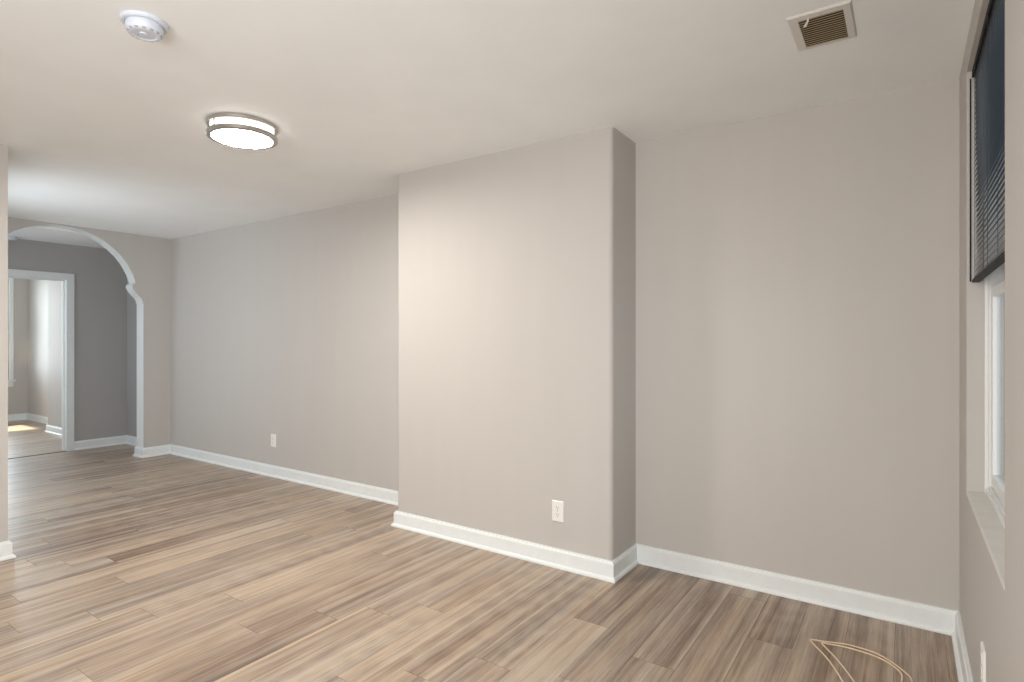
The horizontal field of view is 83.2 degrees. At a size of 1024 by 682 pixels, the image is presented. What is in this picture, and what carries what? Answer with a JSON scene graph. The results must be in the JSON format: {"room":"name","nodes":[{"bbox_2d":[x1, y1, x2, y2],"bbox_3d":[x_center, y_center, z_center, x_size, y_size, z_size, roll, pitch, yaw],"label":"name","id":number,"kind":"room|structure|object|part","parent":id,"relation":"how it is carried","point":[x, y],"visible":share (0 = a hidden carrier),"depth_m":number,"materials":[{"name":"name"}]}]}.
{"room":"empty living room","nodes":[
{"label":"empty living room","id":0,"kind":"room"},
{"bbox_2d":[0,144,7,541],"bbox_3d":[-5.319,0.071,3.418,3.800,2.458,2.641,0,0,34],"label":"wall","id":1,"kind":"structure","parent":0,"point":[3,148],"depth_m":3.42,"materials":[{"name":"beige paint"}]},
{"bbox_2d":[0,539,15,560],"bbox_3d":[-4.755,1.248,3.112,2.584,0.105,2.572,0,0,34],"label":"baseboard","id":2,"kind":"structure","parent":1,"relation":"attached to","point":[6,553],"depth_m":3.42,"materials":[{"name":"white paint"}]},
{"bbox_2d":[8,278,27,414],"bbox_3d":[-8.751,0.071,8.356,0.120,2.458,2.720,0,0,34],"label":"wall","id":3,"kind":"structure","parent":0,"point":[18,394],"depth_m":9.36,"materials":[{"name":"beige paint"}]},
{"bbox_2d":[8,278,15,386],"bbox_3d":[-8.312,-0.145,8.928,0.140,1.790,0.950,0,0,34],"label":"window","id":4,"kind":"structure","parent":3,"relation":"in","point":[11,380],"depth_m":9.26,"materials":[{"name":"white paint"}]},
{"bbox_3d":[-8.300,0.694,8.919,0.110,0.112,0.950,0,0,34],"label":"sill","id":5,"kind":"part","parent":4,"relation":"part of","materials":[{"name":"white paint"}]},
{"bbox_2d":[28,279,61,427],"bbox_3d":[-6.511,0.071,8.372,3.761,2.458,0.425,0,0,34],"label":"wall","id":6,"kind":"structure","parent":0,"point":[44,296],"depth_m":9.02,"materials":[{"name":"beige paint"}]},
{"bbox_2d":[8,413,61,435],"bbox_3d":[-7.157,1.248,7.339,3.660,0.105,2.600,0,0,34],"label":"baseboard","id":7,"kind":"structure","parent":6,"relation":"attached to","point":[50,429],"depth_m":9.12,"materials":[{"name":"white paint"}]},
{"bbox_2d":[8,239,126,440],"bbox_3d":[-5.524,0.090,6.379,0.120,2.420,2.216,0,0,34],"label":"wall","id":8,"kind":"structure","parent":0,"point":[100,282],"depth_m":6.97,"materials":[{"name":"grey paint"}]},
{"bbox_2d":[8,451,66,458],"bbox_3d":[-5.426,1.298,6.416,0.032,0.005,0.769,0,0,34],"label":"trim","id":9,"kind":"structure","parent":8,"relation":"attached to","point":[60,451],"depth_m":6.50,"materials":[{"name":"grey"}]},
{"bbox_2d":[8,269,73,450],"bbox_3d":[-5.476,0.261,6.449,0.152,2.078,0.925,0,0,34],"label":"door frame","id":10,"kind":"structure","parent":8,"relation":"in","point":[67,279],"depth_m":6.75,"materials":[{"name":"white paint"}]},
{"bbox_2d":[8,217,170,447],"bbox_3d":[-4.584,0.071,5.796,0.164,2.458,2.116,0,0,34],"label":"wall","id":11,"kind":"structure","parent":0,"point":[145,261],"depth_m":6.45,"materials":[{"name":"beige paint"}]},
{"bbox_2d":[127,194,397,490],"bbox_3d":[-2.695,0.071,5.904,5.324,2.458,0.193,0,0,34],"label":"wall","id":12,"kind":"structure","parent":0,"point":[286,327],"depth_m":5.33,"materials":[{"name":"beige paint"}]},
{"bbox_2d":[271,434,275,446],"bbox_3d":[-2.277,0.959,5.496,0.077,0.120,0.009,0,0,34],"label":"wall outlet","id":13,"kind":"object","parent":12,"relation":"attached to","point":[273,436],"visible":1,"depth_m":5.49,"materials":[{"name":"white plastic"}]},
{"bbox_2d":[74,435,956,635],"bbox_3d":[-1.583,1.248,4.688,8.294,0.105,0.560,0,0,34],"label":"baseboard","id":14,"kind":"structure","parent":12,"relation":"attached to","point":[932,618],"depth_m":3.25,"materials":[{"name":"white paint"}]},
{"bbox_2d":[0,420,957,681],"bbox_3d":[-4.278,1.340,4.166,12.194,0.080,4.850,0,0,34],"label":"floor","id":15,"kind":"structure","parent":0,"point":[126,567],"depth_m":2.82,"materials":[{"name":"wood"}]},
{"bbox_2d":[810,639,912,681],"bbox_3d":[1.385,1.294,2.226,0.297,0.012,0.503,0,0,11],"label":"loose cable","id":16,"kind":"object","parent":15,"relation":"on","point":[821,641],"visible":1,"depth_m":2.37,"materials":[{"name":"beige plastic"}]},
{"bbox_2d":[0,0,974,248],"bbox_3d":[-2.653,-1.189,2.994,8.680,0.138,4.950,0,0,34],"label":"ceiling","id":17,"kind":"structure","parent":0,"point":[103,127],"depth_m":2.60,"materials":[{"name":"paint"}]},
{"bbox_2d":[8,236,18,239],"bbox_3d":[-5.414,-1.102,6.238,0.114,0.037,0.114,0,0,34],"label":"smoke detector","id":18,"kind":"object","parent":17,"relation":"attached to","point":[9,237],"visible":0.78,"depth_m":6.21,"materials":[{"name":"white plastic"}]},
{"bbox_2d":[119,10,168,41],"bbox_3d":[-1.337,-1.133,2.099,0.152,0.050,0.152,0,0,34],"label":"smoke detector","id":19,"kind":"object","parent":17,"relation":"attached to","point":[145,26],"visible":1,"depth_m":2.06,"materials":[{"name":"white plastic"}]},
{"bbox_2d":[206,113,277,149],"bbox_3d":[-1.451,-1.120,3.105,0.352,0.077,0.352,0,0,34],"label":"ceiling light","id":20,"kind":"object","parent":17,"relation":"attached to","point":[236,130],"visible":1,"depth_m":3.03,"materials":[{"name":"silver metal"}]},
{"bbox_2d":[210,118,273,133],"bbox_3d":[-1.451,-1.125,3.105,0.314,0.044,0.314,0,0,34],"label":"diffuser","id":21,"kind":"object","parent":20,"relation":"attached to","point":[254,125],"depth_m":2.98,"materials":[{"name":"white plastic"}]},
{"bbox_2d":[211,129,272,146],"bbox_3d":[-1.451,-1.086,3.105,0.301,0.005,0.301,0,0,34],"label":"diffuser","id":22,"kind":"object","parent":20,"relation":"attached to","point":[228,137],"depth_m":3.09,"materials":[{"name":"white plastic"}]},
{"bbox_2d":[786,0,856,50],"bbox_3d":[1.150,-1.156,2.134,0.204,0.029,0.282,0,0,34],"label":"ceiling vent","id":23,"kind":"object","parent":17,"relation":"in","point":[834,23],"visible":1,"depth_m":2.12,"materials":[{"name":"white metal"}]},
{"bbox_2d":[398,127,635,560],"bbox_3d":[0.025,0.071,3.811,1.631,2.458,0.560,0,0,34],"label":"wall","id":24,"kind":"structure","parent":0,"point":[517,266],"depth_m":3.44,"materials":[{"name":"beige paint"}]},
{"bbox_2d":[552,500,563,522],"bbox_3d":[0.263,0.982,3.304,0.077,0.120,0.009,0,0,34],"label":"wall outlet","id":25,"kind":"object","parent":24,"relation":"attached to","point":[557,506],"visible":1,"depth_m":3.30,"materials":[{"name":"white plastic"}]},
{"bbox_2d":[636,77,958,610],"bbox_3d":[1.500,0.071,3.009,1.808,2.458,0.239,0,0,34],"label":"wall","id":26,"kind":"structure","parent":0,"point":[797,272],"depth_m":2.87,"materials":[{"name":"beige paint"}]},
{"bbox_2d":[959,0,1023,681],"bbox_3d":[0.779,0.071,0.565,0.260,2.458,4.611,0,0,34],"label":"wall","id":27,"kind":"structure","parent":0,"point":[993,615],"depth_m":1.63,"materials":[{"name":"beige paint"}]},
{"bbox_2d":[951,611,972,681],"bbox_3d":[0.659,1.248,0.646,0.030,0.105,4.611,0,0,34],"label":"baseboard","id":28,"kind":"structure","parent":27,"relation":"attached to","point":[963,668],"depth_m":2.28,"materials":[{"name":"white paint"}]},
{"bbox_2d":[980,641,985,681],"bbox_3d":[1.417,0.982,1.735,0.009,0.120,0.077,0,0,34],"label":"wall outlet","id":29,"kind":"object","parent":27,"relation":"attached to","point":[982,648],"visible":1,"depth_m":1.72,"materials":[{"name":"white plastic"}]},
{"bbox_2d":[966,143,1004,589],"bbox_3d":[1.534,-0.222,1.767,0.152,1.640,1.055,0,0,34],"label":"window","id":30,"kind":"structure","parent":27,"relation":"in","point":[988,507],"depth_m":2.15,"materials":[{"name":"white plastic"}]},
{"bbox_3d":[1.499,0.592,1.791,0.068,0.012,1.053,0,0,34],"label":"sill","id":31,"kind":"part","parent":30,"relation":"part of","materials":[{"name":"paint"}]},
{"bbox_2d":[970,0,1004,282],"bbox_3d":[1.493,-0.631,1.795,0.032,0.819,1.049,0,0,34],"label":"window blind","id":32,"kind":"object","parent":30,"relation":"attached to","point":[988,70],"visible":0.73,"depth_m":1.85,"materials":[{"name":"black plastic"}]},
{"bbox_3d":[1.724,-0.626,2.127,0.026,0.789,0.002,0,0,34],"label":"ladder cord","id":33,"kind":"part","parent":32,"relation":"part of","materials":[{"name":"black fabric"}]},
{"bbox_3d":[1.496,-1.028,1.793,0.025,0.026,1.049,0,0,34],"label":"head rail","id":34,"kind":"part","parent":32,"relation":"part of","materials":[{"name":"black"}]},
{"bbox_3d":[1.495,-0.626,1.794,0.026,0.789,0.002,0,0,34],"label":"ladder cord","id":35,"kind":"part","parent":32,"relation":"part of","materials":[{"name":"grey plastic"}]},
{"bbox_3d":[1.495,-0.228,1.794,0.024,0.012,1.041,0,0,34],"label":"rail","id":36,"kind":"part","parent":32,"relation":"part of","materials":[{"name":"black plastic"}]},
{"bbox_3d":[1.556,-0.222,1.752,0.096,1.640,1.055,0,0,34],"label":"frame","id":37,"kind":"part","parent":30,"relation":"part of","materials":[{"name":"white plastic"}]},
{"bbox_3d":[1.543,0.174,1.761,0.028,0.748,1.011,0,0,34],"label":"sash","id":38,"kind":"part","parent":30,"relation":"part of","materials":[{"name":"white plastic"}]},
{"bbox_3d":[1.543,0.171,1.761,0.004,0.673,0.935,0,0,34],"label":"glass","id":39,"kind":"part","parent":30,"relation":"part of","materials":[{"name":"glass"}]},
{"bbox_3d":[1.575,-0.586,1.739,0.028,0.848,1.011,0,0,34],"label":"sash","id":40,"kind":"part","parent":30,"relation":"part of","materials":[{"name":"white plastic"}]}
]}

